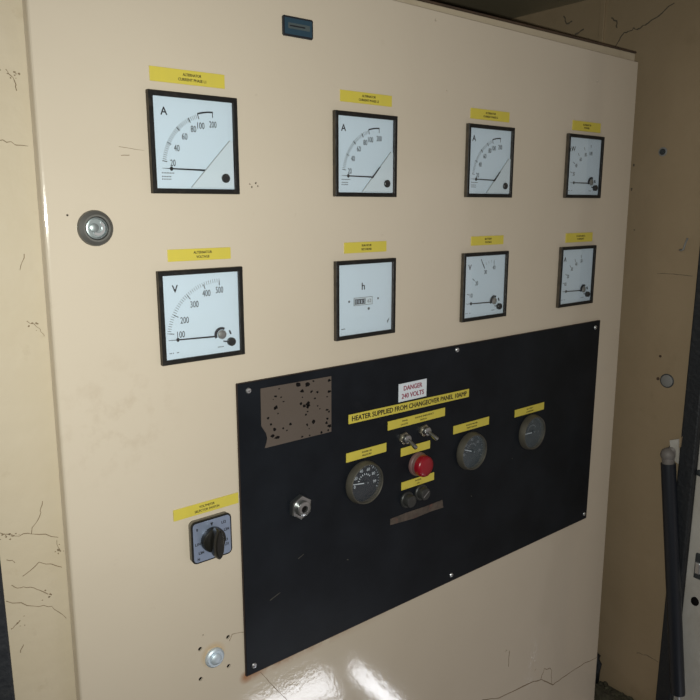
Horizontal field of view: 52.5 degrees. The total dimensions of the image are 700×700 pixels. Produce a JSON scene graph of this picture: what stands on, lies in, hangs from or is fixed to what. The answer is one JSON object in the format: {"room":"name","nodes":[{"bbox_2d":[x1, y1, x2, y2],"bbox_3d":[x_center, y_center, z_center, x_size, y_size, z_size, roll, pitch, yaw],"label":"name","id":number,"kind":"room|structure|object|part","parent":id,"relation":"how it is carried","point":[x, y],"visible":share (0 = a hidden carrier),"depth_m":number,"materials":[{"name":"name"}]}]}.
{"room":"electrical control room","nodes":[
{"label":"electrical control room","id":0,"kind":"room"},
{"bbox_2d":[430,0,584,19],"bbox_3d":[-0.165,-0.590,0.969,1.445,0.028,0.724,-9,15,-38],"label":"ceiling","id":1,"kind":"structure","parent":0,"point":[504,9],"depth_m":1.34,"materials":[{"name":"brown paint"}]},
{"bbox_2d":[509,0,699,699],"bbox_3d":[0.382,0.273,1.591,0.044,1.912,0.724,-9,15,-38],"label":"wall","id":2,"kind":"structure","parent":0,"point":[659,279],"depth_m":1.29,"materials":[{"name":"beige paint"}]},
{"bbox_2d":[0,0,637,699],"bbox_3d":[-0.044,0.264,1.175,1.052,1.496,0.425,-9,15,-38],"label":"cabinet","id":3,"kind":"object","parent":2,"relation":"attached to","point":[101,441],"depth_m":0.84,"materials":[{"name":"beige metal"}]},
{"bbox_2d":[77,210,112,245],"bbox_3d":[-0.238,-0.114,0.664,0.034,0.034,0.007,-9,15,-38],"label":"door lock","id":4,"kind":"object","parent":3,"relation":"attached to","point":[94,227],"visible":1,"depth_m":0.66,"materials":[{"name":"metal"}]},
{"bbox_2d":[149,65,224,88],"bbox_3d":[-0.160,-0.269,0.700,0.080,0.014,0.001,-9,15,-38],"label":"label","id":5,"kind":"object","parent":3,"relation":"attached to","point":[161,74],"visible":1,"depth_m":0.70,"materials":[{"name":"yellow plastic"}]},
{"bbox_2d":[145,89,239,193],"bbox_3d":[-0.155,-0.206,0.713,0.097,0.097,0.007,-9,15,-38],"label":"ammeter","id":6,"kind":"object","parent":3,"relation":"attached to","point":[193,147],"visible":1,"depth_m":0.71,"materials":[{"name":"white plastic"}]},
{"bbox_2d":[167,247,230,261],"bbox_3d":[-0.156,-0.099,0.738,0.072,0.012,0.001,-9,15,-38],"label":"label","id":7,"kind":"object","parent":3,"relation":"attached to","point":[174,255],"visible":1,"depth_m":0.74,"materials":[{"name":"yellow plastic"}]},
{"bbox_2d":[156,266,244,365],"bbox_3d":[-0.155,-0.037,0.748,0.097,0.097,0.007,-9,15,-38],"label":"voltmeter","id":8,"kind":"object","parent":3,"relation":"attached to","point":[201,311],"visible":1,"depth_m":0.75,"materials":[{"name":"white plastic"}]},
{"bbox_2d":[173,492,238,521],"bbox_3d":[-0.160,0.174,0.791,0.080,0.013,0.001,-9,15,-38],"label":"label","id":9,"kind":"object","parent":3,"relation":"attached to","point":[203,507],"visible":1,"depth_m":0.79,"materials":[{"name":"yellow plastic"}]},
{"bbox_2d":[188,511,231,563],"bbox_3d":[-0.150,0.212,0.789,0.049,0.049,0.028,-9,15,-38],"label":"switch","id":10,"kind":"object","parent":3,"relation":"attached to","point":[210,537],"visible":1,"depth_m":0.78,"materials":[{"name":"black plastic"}]},
{"bbox_3d":[-0.151,0.211,0.790,0.028,0.028,0.008,-9,15,-38],"label":"knob","id":11,"kind":"part","parent":10,"relation":"part of","materials":[{"name":"black plastic"}]},
{"bbox_2d":[205,647,223,667],"bbox_3d":[-0.156,0.359,0.827,0.024,0.024,0.008,-9,15,-38],"label":"bolt","id":12,"kind":"object","parent":3,"relation":"attached to","point":[214,657],"visible":1,"depth_m":0.82,"materials":[{"name":"metal"}]},
{"bbox_2d":[260,376,330,447],"bbox_3d":[-0.062,0.073,0.846,0.101,0.072,0.001,-9,15,-38],"label":"plaque","id":13,"kind":"object","parent":3,"relation":"attached to","point":[290,412],"visible":1,"depth_m":0.84,"materials":[{"name":"brown metal"}]},
{"bbox_2d":[282,15,312,39],"bbox_3d":[-0.056,-0.348,0.767,0.039,0.020,0.003,-9,15,-38],"label":"badge","id":14,"kind":"object","parent":3,"relation":"attached to","point":[296,27],"visible":1,"depth_m":0.77,"materials":[{"name":"blue plastic"}]},
{"bbox_2d":[290,494,310,518],"bbox_3d":[-0.059,0.192,0.866,0.028,0.031,0.013,-9,15,-38],"label":"socket","id":15,"kind":"object","parent":3,"relation":"attached to","point":[300,506],"visible":1,"depth_m":0.86,"materials":[{"name":"silver metal"}]},
{"bbox_2d":[346,460,382,503],"bbox_3d":[0.020,0.174,0.928,0.059,0.059,0.010,-9,15,-38],"label":"round gauge","id":16,"kind":"object","parent":3,"relation":"attached to","point":[364,483],"visible":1,"depth_m":0.93,"materials":[{"name":"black glass"}]},
{"bbox_2d":[332,110,397,196],"bbox_3d":[0.020,-0.233,0.851,0.097,0.097,0.007,-9,15,-38],"label":"ammeter","id":17,"kind":"object","parent":3,"relation":"attached to","point":[364,144],"visible":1,"depth_m":0.85,"materials":[{"name":"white plastic"}]},
{"bbox_2d":[334,258,395,340],"bbox_3d":[0.020,-0.064,0.886,0.097,0.097,0.006,-9,15,-38],"label":"meter","id":18,"kind":"object","parent":3,"relation":"attached to","point":[365,289],"visible":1,"depth_m":0.88,"materials":[{"name":"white plastic"}]},
{"bbox_2d":[354,297,371,305],"bbox_3d":[0.016,-0.061,0.884,0.030,0.010,0.001,-9,15,-38],"label":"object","id":19,"kind":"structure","parent":18,"relation":"on","point":[367,302],"depth_m":0.89,"materials":[{"name":"white plastic"}]},
{"bbox_2d":[344,241,385,253],"bbox_3d":[0.019,-0.127,0.875,0.068,0.013,0.001,-9,15,-38],"label":"label","id":20,"kind":"object","parent":3,"relation":"attached to","point":[374,246],"visible":1,"depth_m":0.87,"materials":[{"name":"yellow plastic"}]},
{"bbox_2d":[340,89,391,106],"bbox_3d":[0.020,-0.298,0.841,0.080,0.013,0.001,-9,15,-38],"label":"label","id":21,"kind":"object","parent":3,"relation":"attached to","point":[345,95],"visible":1,"depth_m":0.84,"materials":[{"name":"yellow plastic"}]},
{"bbox_2d":[346,443,385,462],"bbox_3d":[0.022,0.134,0.927,0.068,0.012,0.001,-9,15,-38],"label":"label","id":22,"kind":"object","parent":3,"relation":"attached to","point":[359,454],"visible":1,"depth_m":0.93,"materials":[{"name":"yellow plastic"}]},
{"bbox_2d":[400,491,415,507],"bbox_3d":[0.082,0.209,0.985,0.024,0.024,0.011,-9,15,-38],"label":"holder","id":23,"kind":"object","parent":3,"relation":"attached to","point":[408,499],"visible":1,"depth_m":0.98,"materials":[{"name":"black plastic"}]},
{"bbox_2d":[348,389,468,423],"bbox_3d":[0.086,0.075,0.967,0.225,0.015,0.001,-9,15,-38],"label":"label","id":24,"kind":"object","parent":3,"relation":"attached to","point":[389,410],"visible":1,"depth_m":0.96,"materials":[{"name":"yellow plastic"}]},
{"bbox_2d":[399,432,417,449],"bbox_3d":[0.081,0.123,0.958,0.017,0.020,0.023,-9,15,-38],"label":"toggle switch","id":25,"kind":"object","parent":3,"relation":"attached to","point":[405,438],"visible":1,"depth_m":0.96,"materials":[{"name":"silver metal"}]},
{"bbox_3d":[0.084,0.127,0.957,0.016,0.013,0.006,10,15,40],"label":"lever","id":26,"kind":"part","parent":25,"relation":"part of","materials":[{"name":"silver metal"}]},
{"bbox_2d":[398,379,426,401],"bbox_3d":[0.085,0.055,0.962,0.052,0.025,0.001,-9,15,-38],"label":"warning label","id":27,"kind":"object","parent":3,"relation":"attached to","point":[418,388],"visible":1,"depth_m":0.96,"materials":[{"name":"white plastic"}]},
{"bbox_2d":[401,440,429,456],"bbox_3d":[0.091,0.136,0.984,0.056,0.012,0.001,-9,15,-38],"label":"label","id":28,"kind":"object","parent":3,"relation":"attached to","point":[425,445],"visible":0.94,"depth_m":0.98,"materials":[{"name":"yellow plastic"}]},
{"bbox_2d":[388,407,444,430],"bbox_3d":[0.093,0.095,0.977,0.108,0.012,0.001,-9,15,-38],"label":"label","id":29,"kind":"object","parent":3,"relation":"attached to","point":[437,413],"visible":1,"depth_m":0.97,"materials":[{"name":"yellow plastic"}]},
{"bbox_2d":[390,500,442,524],"bbox_3d":[0.096,0.231,1.008,0.104,0.013,0.001,-9,15,-38],"label":"residue","id":30,"kind":"object","parent":3,"relation":"attached to","point":[413,514],"visible":1,"depth_m":1.01,"materials":[{"name":"brown"}]},
{"bbox_3d":[0.153,0.172,1.043,0.715,0.366,0.005,-9,15,-38],"label":"instrument panel","id":31,"kind":"part","parent":3,"relation":"part of","materials":[{"name":"black metal"}]},
{"bbox_2d":[401,472,433,490],"bbox_3d":[0.096,0.184,0.997,0.063,0.012,0.001,-9,15,-38],"label":"label","id":32,"kind":"object","parent":3,"relation":"attached to","point":[419,480],"visible":1,"depth_m":0.99,"materials":[{"name":"yellow plastic"}]},
{"bbox_2d":[409,452,432,476],"bbox_3d":[0.100,0.160,0.984,0.034,0.034,0.020,-9,15,-38],"label":"indicator light","id":33,"kind":"object","parent":3,"relation":"attached to","point":[420,464],"visible":1,"depth_m":0.98,"materials":[{"name":"red plastic"}]},
{"bbox_2d":[415,484,429,500],"bbox_3d":[0.104,0.202,1.001,0.024,0.024,0.012,-9,15,-38],"label":"knob","id":34,"kind":"object","parent":3,"relation":"attached to","point":[422,492],"visible":1,"depth_m":1.00,"materials":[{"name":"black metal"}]},
{"bbox_2d":[419,424,438,440],"bbox_3d":[0.111,0.115,0.980,0.017,0.019,0.024,-9,15,-38],"label":"toggle switch","id":35,"kind":"object","parent":3,"relation":"attached to","point":[425,430],"visible":1,"depth_m":0.98,"materials":[{"name":"silver metal"}]},
{"bbox_3d":[0.114,0.118,0.979,0.017,0.012,0.006,8,14,36],"label":"lever","id":36,"kind":"part","parent":35,"relation":"part of","materials":[{"name":"silver metal"}]},
{"bbox_2d":[453,416,488,433],"bbox_3d":[0.180,0.112,1.052,0.078,0.012,0.001,-9,15,-38],"label":"label","id":37,"kind":"object","parent":3,"relation":"attached to","point":[477,423],"visible":1,"depth_m":1.05,"materials":[{"name":"yellow plastic"}]},
{"bbox_2d":[457,432,486,469],"bbox_3d":[0.182,0.151,1.055,0.059,0.059,0.010,-9,15,-38],"label":"round gauge","id":38,"kind":"object","parent":3,"relation":"attached to","point":[472,448],"visible":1,"depth_m":1.05,"materials":[{"name":"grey glass"}]},
{"bbox_2d":[459,251,508,322],"bbox_3d":[0.195,-0.092,1.022,0.097,0.097,0.007,-9,15,-38],"label":"voltmeter","id":39,"kind":"object","parent":3,"relation":"attached to","point":[484,275],"visible":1,"depth_m":1.02,"materials":[{"name":"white plastic"}]},
{"bbox_2d":[471,235,503,245],"bbox_3d":[0.197,-0.157,1.014,0.069,0.013,0.001,-9,15,-38],"label":"label","id":40,"kind":"object","parent":3,"relation":"attached to","point":[475,240],"visible":1,"depth_m":1.01,"materials":[{"name":"yellow plastic"}]},
{"bbox_2d":[464,123,514,197],"bbox_3d":[0.196,-0.262,0.988,0.097,0.097,0.007,-9,15,-38],"label":"ammeter","id":41,"kind":"object","parent":3,"relation":"attached to","point":[489,149],"visible":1,"depth_m":0.99,"materials":[{"name":"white plastic"}]},
{"bbox_2d":[470,108,509,122],"bbox_3d":[0.194,-0.323,0.978,0.080,0.014,0.001,-9,15,-38],"label":"label","id":42,"kind":"object","parent":3,"relation":"attached to","point":[475,113],"visible":1,"depth_m":0.98,"materials":[{"name":"yellow plastic"}]},
{"bbox_2d":[514,402,543,416],"bbox_3d":[0.288,0.096,1.136,0.074,0.012,0.001,-9,15,-38],"label":"label","id":43,"kind":"object","parent":3,"relation":"attached to","point":[540,406],"visible":1,"depth_m":1.14,"materials":[{"name":"yellow plastic"}]},
{"bbox_2d":[519,414,544,449],"bbox_3d":[0.294,0.133,1.143,0.059,0.059,0.010,-9,15,-38],"label":"round gauge","id":44,"kind":"object","parent":3,"relation":"attached to","point":[532,429],"visible":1,"depth_m":1.14,"materials":[{"name":"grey glass"}]},
{"bbox_2d":[556,245,596,307],"bbox_3d":[0.371,-0.121,1.161,0.097,0.097,0.007,-9,15,-38],"label":"ammeter","id":45,"kind":"object","parent":3,"relation":"attached to","point":[576,264],"visible":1,"depth_m":1.16,"materials":[{"name":"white plastic"}]},
{"bbox_2d":[565,232,592,242],"bbox_3d":[0.372,-0.183,1.153,0.074,0.015,0.001,-9,15,-38],"label":"label","id":46,"kind":"object","parent":3,"relation":"attached to","point":[570,237],"visible":1,"depth_m":1.15,"materials":[{"name":"yellow plastic"}]},
{"bbox_2d":[563,133,604,197],"bbox_3d":[0.373,-0.291,1.127,0.097,0.097,0.007,-9,15,-38],"label":"meter","id":47,"kind":"object","parent":3,"relation":"attached to","point":[584,154],"visible":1,"depth_m":1.13,"materials":[{"name":"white plastic"}]},
{"bbox_2d":[572,120,600,132],"bbox_3d":[0.373,-0.352,1.119,0.076,0.015,0.001,-9,15,-38],"label":"label","id":48,"kind":"object","parent":3,"relation":"attached to","point":[576,125],"visible":1,"depth_m":1.12,"materials":[{"name":"yellow plastic"}]},
{"bbox_2d":[594,681,633,699],"bbox_3d":[0.543,0.713,1.421,0.030,0.038,0.116,-9,15,-38],"label":"trim","id":49,"kind":"structure","parent":2,"relation":"attached to","point":[601,693],"depth_m":1.44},
{"bbox_2d":[595,652,601,683],"bbox_3d":[0.507,0.654,1.463,0.020,0.068,0.022,-9,15,-38],"label":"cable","id":50,"kind":"object","parent":49,"relation":"on","point":[599,664],"visible":0.41,"depth_m":1.46,"materials":[{"name":"black rubber"}]},
{"bbox_2d":[598,681,632,699],"bbox_3d":[0.539,0.692,1.427,0.029,0.009,0.091,-9,15,-38],"label":"debris","id":51,"kind":"object","parent":49,"relation":"on","point":[613,691],"visible":1,"depth_m":1.43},
{"bbox_2d":[658,147,666,155],"bbox_3d":[0.541,-0.343,1.230,0.004,0.016,0.016,-9,15,-38],"label":"bolt","id":52,"kind":"object","parent":2,"relation":"attached to","point":[662,151],"visible":1,"depth_m":1.23,"materials":[{"name":"metal"}]},
{"bbox_2d":[660,374,673,387],"bbox_3d":[0.570,0.056,1.277,0.002,0.026,0.026,-9,15,-38],"label":"plug","id":53,"kind":"object","parent":2,"relation":"attached to","point":[666,380],"visible":1,"depth_m":1.28,"materials":[{"name":"metal"}]},
{"bbox_2d":[660,446,684,699],"bbox_3d":[0.602,0.552,1.313,0.030,0.764,0.121,-8,14,-35],"label":"gas strut","id":54,"kind":"object","parent":2,"relation":"attached to","point":[668,465],"visible":1,"depth_m":1.29,"materials":[{"name":"black paint"}]},
{"bbox_2d":[668,436,682,463],"bbox_3d":[0.581,0.178,1.274,0.018,0.054,0.026,-9,15,-38],"label":"bracket","id":55,"kind":"object","parent":2,"relation":"attached to","point":[676,443],"visible":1,"depth_m":1.27,"materials":[{"name":"beige paint"}]},
{"bbox_3d":[0.582,0.180,1.272,0.016,0.050,0.015,-9,15,-38],"label":"plate","id":56,"kind":"part","parent":55,"relation":"part of","materials":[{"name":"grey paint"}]},
{"bbox_3d":[0.584,0.161,1.272,0.012,0.020,0.026,-9,15,-38],"label":"plate","id":57,"kind":"part","parent":55,"relation":"part of","materials":[{"name":"beige paint"}]},
{"bbox_2d":[656,249,699,699],"bbox_3d":[0.605,0.320,1.292,0.022,1.940,0.028,-9,15,-38],"label":"trim","id":58,"kind":"structure","parent":2,"relation":"attached to","point":[689,449],"depth_m":1.26,"materials":[{"name":"black rubber"}]},
{"bbox_2d":[679,238,688,250],"bbox_3d":[0.571,-0.181,1.219,0.010,0.024,0.019,-1,12,-6],"label":"wall hook","id":59,"kind":"object","parent":2,"relation":"attached to","point":[686,238],"visible":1,"depth_m":1.21,"materials":[{"name":"grey metal"}]},
{"bbox_2d":[673,447,699,699],"bbox_3d":[0.719,0.342,1.183,0.036,1.940,0.288,-9,15,-38],"label":"trim","id":60,"kind":"structure","parent":2,"relation":"attached to","point":[690,613],"depth_m":1.30,"materials":[{"name":"grey paint"}]},
{"bbox_2d":[691,597,698,605],"bbox_3d":[0.628,0.458,1.292,0.007,0.018,0.015,-9,15,-38],"label":"bolt","id":61,"kind":"object","parent":60,"relation":"attached to","point":[694,600],"visible":1,"depth_m":1.29,"materials":[{"name":"black metal"}]},
{"bbox_2d":[693,553,699,579],"bbox_3d":[0.625,0.389,1.273,0.012,0.048,0.015,-9,15,-38],"label":"latch","id":62,"kind":"object","parent":60,"relation":"attached to","point":[697,558],"depth_m":1.27,"materials":[{"name":"metal"}]},
{"bbox_3d":[1.268,1.671,-0.351,12.000,0.050,10.000,-9,15,-38],"label":"floor","id":63,"kind":"structure","parent":0,"visible":0},
{"bbox_2d":[0,561,14,699],"bbox_3d":[-0.352,0.510,0.728,0.034,1.793,0.062,-9,15,-38],"label":"trim","id":64,"kind":"structure","parent":63,"relation":"on","point":[7,692],"depth_m":0.67,"materials":[{"name":"black rubber"}]}
]}

